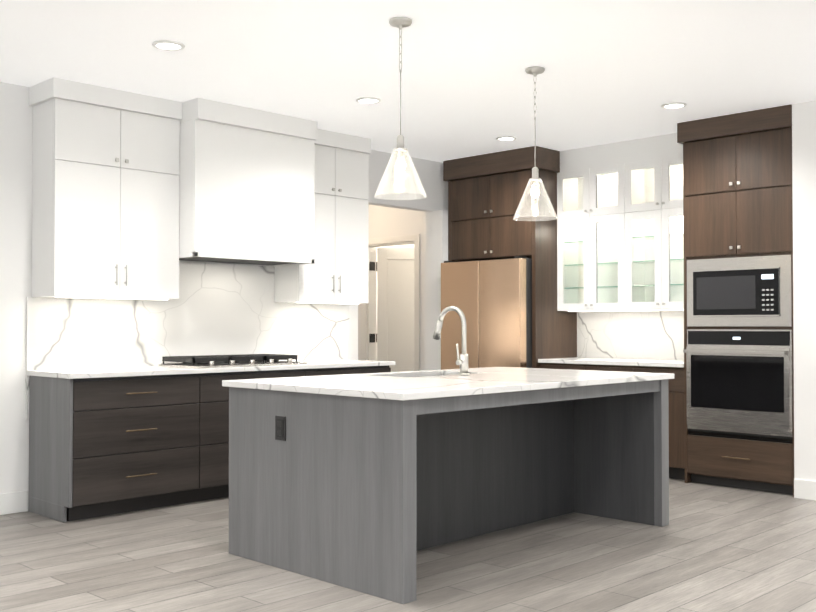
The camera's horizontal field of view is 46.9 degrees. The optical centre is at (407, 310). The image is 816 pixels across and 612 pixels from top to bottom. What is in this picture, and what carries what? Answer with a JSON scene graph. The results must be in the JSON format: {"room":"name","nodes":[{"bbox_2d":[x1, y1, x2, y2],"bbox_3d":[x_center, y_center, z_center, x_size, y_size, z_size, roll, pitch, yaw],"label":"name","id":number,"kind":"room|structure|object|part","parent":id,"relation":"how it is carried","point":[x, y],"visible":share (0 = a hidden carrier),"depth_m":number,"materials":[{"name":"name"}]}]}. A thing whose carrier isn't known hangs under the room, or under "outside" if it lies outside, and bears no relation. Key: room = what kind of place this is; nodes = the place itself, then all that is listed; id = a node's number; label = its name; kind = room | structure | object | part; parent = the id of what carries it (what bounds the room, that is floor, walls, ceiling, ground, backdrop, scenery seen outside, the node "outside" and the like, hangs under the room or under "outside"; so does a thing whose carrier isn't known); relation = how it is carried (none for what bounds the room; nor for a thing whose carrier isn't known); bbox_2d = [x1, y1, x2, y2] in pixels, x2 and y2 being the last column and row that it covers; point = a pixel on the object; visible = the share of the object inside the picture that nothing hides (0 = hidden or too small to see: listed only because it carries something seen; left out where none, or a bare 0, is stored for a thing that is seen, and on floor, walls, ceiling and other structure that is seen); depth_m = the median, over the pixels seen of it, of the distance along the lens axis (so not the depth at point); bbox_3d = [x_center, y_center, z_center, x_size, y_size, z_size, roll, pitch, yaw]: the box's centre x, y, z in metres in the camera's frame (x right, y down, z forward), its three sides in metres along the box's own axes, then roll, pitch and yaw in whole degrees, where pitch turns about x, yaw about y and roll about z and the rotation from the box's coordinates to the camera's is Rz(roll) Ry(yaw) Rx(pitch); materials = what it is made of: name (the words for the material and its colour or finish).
{"room":"kitchen","nodes":[
{"label":"kitchen","id":0,"kind":"room"},
{"bbox_2d":[0,82,447,510],"bbox_3d":[-2.834,-0.083,5.846,0.217,2.785,10.250,-1,-1,44],"label":"wall","id":1,"kind":"structure","parent":0,"point":[16,134],"depth_m":6.15,"materials":[{"name":"white paint"}]},
{"bbox_2d":[0,490,27,514],"bbox_3d":[-4.451,1.214,4.152,0.016,0.135,5.598,-1,-1,44],"label":"baseboard","id":2,"kind":"structure","parent":1,"relation":"attached to","point":[13,502],"depth_m":6.08,"materials":[{"name":"white wood"}]},
{"bbox_2d":[29,77,181,299],"bbox_3d":[-2.040,-0.770,6.391,0.358,1.392,0.934,-1,-1,44],"label":"upper cabinet","id":3,"kind":"object","parent":1,"relation":"attached to","point":[105,188],"visible":1,"depth_m":6.21,"materials":[{"name":"white wood"}]},
{"bbox_2d":[179,98,316,266],"bbox_3d":[-1.268,-0.908,7.040,0.553,1.094,1.068,-1,-1,44],"label":"range hood","id":4,"kind":"object","parent":1,"relation":"attached to","point":[246,186],"visible":0.75,"depth_m":6.79,"materials":[{"name":"white painted wood"},{"name":"black metal"}]},
{"bbox_2d":[274,128,370,303],"bbox_3d":[-0.699,-0.747,7.755,0.358,1.392,0.749,-1,-1,44],"label":"upper cabinet","id":5,"kind":"object","parent":1,"relation":"attached to","point":[337,272],"visible":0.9,"depth_m":7.66,"materials":[{"name":"white wood"}]},
{"bbox_2d":[358,205,425,370],"bbox_3d":[3.226,-0.062,7.159,11.820,2.785,0.120,-1,-1,44],"label":"wall","id":6,"kind":"structure","parent":0,"point":[386,221],"depth_m":10.30,"materials":[{"name":"white paint"}]},
{"bbox_2d":[362,234,419,370],"bbox_3d":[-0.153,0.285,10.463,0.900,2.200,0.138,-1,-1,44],"label":"door frame","id":7,"kind":"structure","parent":6,"relation":"attached to","point":[414,239],"depth_m":10.62,"materials":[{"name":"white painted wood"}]},
{"bbox_2d":[376,248,413,371],"bbox_3d":[0.003,0.332,10.758,0.569,2.093,0.493,-1,-1,44],"label":"door leaf","id":8,"kind":"structure","parent":6,"relation":"in","point":[395,305],"depth_m":10.77,"materials":[{"name":"white wood"}]},
{"bbox_2d":[0,478,815,611],"bbox_3d":[0.248,1.309,4.021,12.100,0.060,12.400,-1,-1,44],"label":"floor","id":9,"kind":"structure","parent":0,"point":[712,548],"depth_m":4.74,"materials":[{"name":"grey wood"}]},
{"bbox_2d":[25,373,204,522],"bbox_3d":[-1.947,0.873,6.273,0.578,0.886,0.925,-1,-1,44],"label":"base cabinet","id":10,"kind":"object","parent":9,"relation":"on","point":[120,419],"depth_m":6.02,"materials":[{"name":"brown wood"}]},
{"bbox_3d":[-1.506,0.186,7.162,0.018,1.089,2.825,-1,-1,44],"label":"backsplash panel","id":11,"kind":"part","parent":10,"relation":"part of","materials":[{"name":"stone"}]},
{"bbox_2d":[26,361,394,380],"bbox_3d":[-1.295,0.423,6.922,0.608,0.033,2.784,-1,-1,44],"label":"countertop","id":12,"kind":"structure","parent":10,"relation":"on","point":[118,370],"depth_m":6.42,"materials":[{"name":"white stone"}]},
{"bbox_2d":[158,354,307,367],"bbox_3d":[-1.284,0.373,6.972,0.510,0.068,0.970,-1,-1,44],"label":"cooktop","id":13,"kind":"object","parent":12,"relation":"in","point":[213,361],"visible":1,"depth_m":6.81,"materials":[{"name":"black metal"}]},
{"bbox_2d":[201,369,308,500],"bbox_3d":[-1.298,0.884,6.932,0.578,0.886,0.926,-1,-1,44],"label":"base cabinet","id":14,"kind":"object","parent":9,"relation":"on","point":[215,403],"depth_m":6.51,"materials":[{"name":"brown wood"}]},
{"bbox_2d":[309,365,390,375],"bbox_3d":[-0.659,0.894,7.583,0.578,0.886,0.899,-1,-1,44],"label":"base cabinet","id":15,"kind":"object","parent":9,"relation":"on","point":[368,368],"depth_m":7.40,"materials":[{"name":"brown wood"}]},
{"bbox_2d":[229,379,668,603],"bbox_3d":[0.306,0.859,5.387,1.343,0.886,2.301,-1,-1,44],"label":"kitchen island","id":16,"kind":"object","parent":9,"relation":"on","point":[370,483],"depth_m":4.95,"materials":[{"name":"grey wood"}]},
{"bbox_2d":[275,416,285,440],"bbox_3d":[-0.639,0.590,4.700,0.080,0.120,0.010,-1,-1,44],"label":"outlet","id":17,"kind":"object","parent":16,"relation":"attached to","point":[280,427],"visible":1,"depth_m":4.69,"materials":[{"name":"black plastic"}]},
{"bbox_2d":[222,375,529,402],"bbox_3d":[-0.191,0.389,4.870,1.365,0.032,0.906,-1,-1,44],"label":"island countertop","id":18,"kind":"structure","parent":16,"relation":"on","point":[402,388],"depth_m":4.60,"materials":[{"name":"white stone"}]},
{"bbox_2d":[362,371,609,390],"bbox_3d":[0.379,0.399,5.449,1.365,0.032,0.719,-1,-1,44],"label":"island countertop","id":19,"kind":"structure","parent":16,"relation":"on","point":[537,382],"depth_m":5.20,"materials":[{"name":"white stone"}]},
{"bbox_2d":[438,371,445,374],"bbox_3d":[0.106,0.515,5.715,0.420,0.216,0.740,-1,-1,44],"label":"sink","id":20,"kind":"object","parent":19,"relation":"in","point":[439,372],"depth_m":6.10,"materials":[{"name":"silver metal"}]},
{"bbox_2d":[433,306,469,374],"bbox_3d":[0.242,0.180,5.605,0.278,0.409,0.101,-1,-1,44],"label":"faucet","id":21,"kind":"object","parent":19,"relation":"on","point":[462,362],"visible":1,"depth_m":5.53,"materials":[{"name":"silver metal"}]},
{"bbox_2d":[441,256,531,369],"bbox_3d":[0.911,0.448,8.754,0.934,1.818,0.780,-1,-1,44],"label":"refrigerator","id":22,"kind":"object","parent":9,"relation":"on","point":[491,300],"visible":0.4,"depth_m":8.40,"materials":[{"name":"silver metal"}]},
{"bbox_2d":[443,146,576,367],"bbox_3d":[0.964,-0.034,8.817,1.090,2.784,0.683,-1,-1,44],"label":"surround","id":23,"kind":"object","parent":9,"relation":"on","point":[485,193],"visible":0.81,"depth_m":8.47,"materials":[{"name":"brown wood"}]},
{"bbox_2d":[538,362,581,369],"bbox_3d":[1.524,0.907,8.303,0.464,0.887,0.567,-1,-1,44],"label":"base cabinet","id":24,"kind":"object","parent":9,"relation":"on","point":[548,365],"depth_m":8.13,"materials":[{"name":"brown wood"}]},
{"bbox_2d":[582,366,684,479],"bbox_3d":[2.021,0.899,7.815,0.929,0.887,0.567,-1,-1,44],"label":"base cabinet","id":25,"kind":"object","parent":9,"relation":"on","point":[676,385],"depth_m":7.36,"materials":[{"name":"brown wood"}]},
{"bbox_2d":[538,358,683,365],"bbox_3d":[1.845,0.440,7.974,1.393,0.032,0.598,-1,-1,44],"label":"countertop","id":26,"kind":"structure","parent":25,"relation":"on","point":[573,361],"depth_m":7.89,"materials":[{"name":"white stone"}]},
{"bbox_3d":[2.062,0.376,8.197,1.393,0.743,0.018,-1,-1,44],"label":"backsplash panel","id":27,"kind":"part","parent":25,"relation":"part of","materials":[{"name":"stone"}]},
{"bbox_2d":[677,104,793,496],"bbox_3d":[2.632,-0.060,7.198,0.886,2.784,0.653,-1,-1,44],"label":"tall cabinet","id":28,"kind":"object","parent":9,"relation":"on","point":[737,187],"visible":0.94,"depth_m":6.97,"materials":[{"name":"brown wood"}]},
{"bbox_2d":[683,329,791,436],"bbox_3d":[2.609,0.528,7.143,0.808,0.763,0.655,-1,-1,44],"label":"wall oven","id":29,"kind":"object","parent":28,"relation":"in","point":[739,380],"visible":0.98,"depth_m":6.93,"materials":[{"name":"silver metal"}]},
{"bbox_2d":[687,255,791,326],"bbox_3d":[2.634,-0.131,7.180,0.808,0.513,0.583,-1,-1,44],"label":"microwave","id":30,"kind":"object","parent":28,"relation":"in","point":[755,291],"visible":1,"depth_m":6.95,"materials":[{"name":"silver metal"}]},
{"bbox_2d":[0,0,815,162],"bbox_3d":[0.248,-1.556,4.068,12.100,0.100,12.400,-1,-1,44],"label":"ceiling","id":31,"kind":"structure","parent":0,"point":[619,70],"depth_m":5.58,"materials":[{"name":"white paint"}]},
{"bbox_2d":[152,40,184,50],"bbox_3d":[-1.339,-1.478,5.262,0.180,0.014,0.180,-1,-1,44],"label":"recessed light","id":32,"kind":"object","parent":31,"relation":"in","point":[167,45],"visible":0.96,"depth_m":5.26,"materials":[{"name":"white plastic"}]},
{"bbox_2d":[356,97,380,103],"bbox_3d":[-0.276,-1.457,6.544,0.180,0.014,0.180,-1,-1,44],"label":"recessed light","id":33,"kind":"object","parent":31,"relation":"in","point":[368,100],"visible":1,"depth_m":6.54,"materials":[{"name":"white plastic"}]},
{"bbox_2d":[374,17,425,199],"bbox_3d":[-0.038,-1.037,4.838,0.274,0.909,0.274,-1,-1,44],"label":"pendant light","id":34,"kind":"object","parent":31,"relation":"hanging from","point":[400,23],"visible":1,"depth_m":4.82,"materials":[{"name":"glass"}]},
{"bbox_2d":[496,136,516,140],"bbox_3d":[0.823,-1.435,7.876,0.180,0.014,0.180,-1,-1,44],"label":"recessed light","id":35,"kind":"object","parent":31,"relation":"in","point":[505,138],"visible":0.98,"depth_m":7.87,"materials":[{"name":"white plastic"}]},
{"bbox_2d":[514,66,557,220],"bbox_3d":[0.778,-1.017,5.754,0.274,0.919,0.274,-1,-1,44],"label":"pendant light","id":36,"kind":"object","parent":31,"relation":"hanging from","point":[534,71],"visible":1,"depth_m":5.73,"materials":[{"name":"glass"}]},
{"bbox_2d":[661,102,686,108],"bbox_3d":[1.894,-1.455,6.697,0.180,0.014,0.180,-1,-1,44],"label":"recessed light","id":37,"kind":"object","parent":31,"relation":"in","point":[674,105],"visible":0.98,"depth_m":6.69,"materials":[{"name":"white plastic"}]},
{"bbox_2d":[557,133,683,311],"bbox_3d":[1.944,-0.714,8.094,1.393,1.446,0.356,-1,-1,44],"label":"upper cabinet","id":38,"kind":"object","parent":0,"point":[620,247],"visible":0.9,"depth_m":8.13,"materials":[{"name":"white painted wood"},{"name":"clear glass"}]},
{"bbox_2d":[792,100,815,480],"bbox_3d":[3.850,-0.081,6.007,2.514,2.785,0.650,-1,-1,44],"label":"wall","id":39,"kind":"structure","parent":0,"point":[804,208],"depth_m":6.60,"materials":[{"name":"white paint"}]},
{"bbox_2d":[794,479,815,500],"bbox_3d":[3.617,1.240,5.747,2.512,0.135,0.016,-1,-1,44],"label":"baseboard","id":40,"kind":"structure","parent":39,"relation":"attached to","point":[803,489],"depth_m":6.56,"materials":[{"name":"white wood"}]}
]}

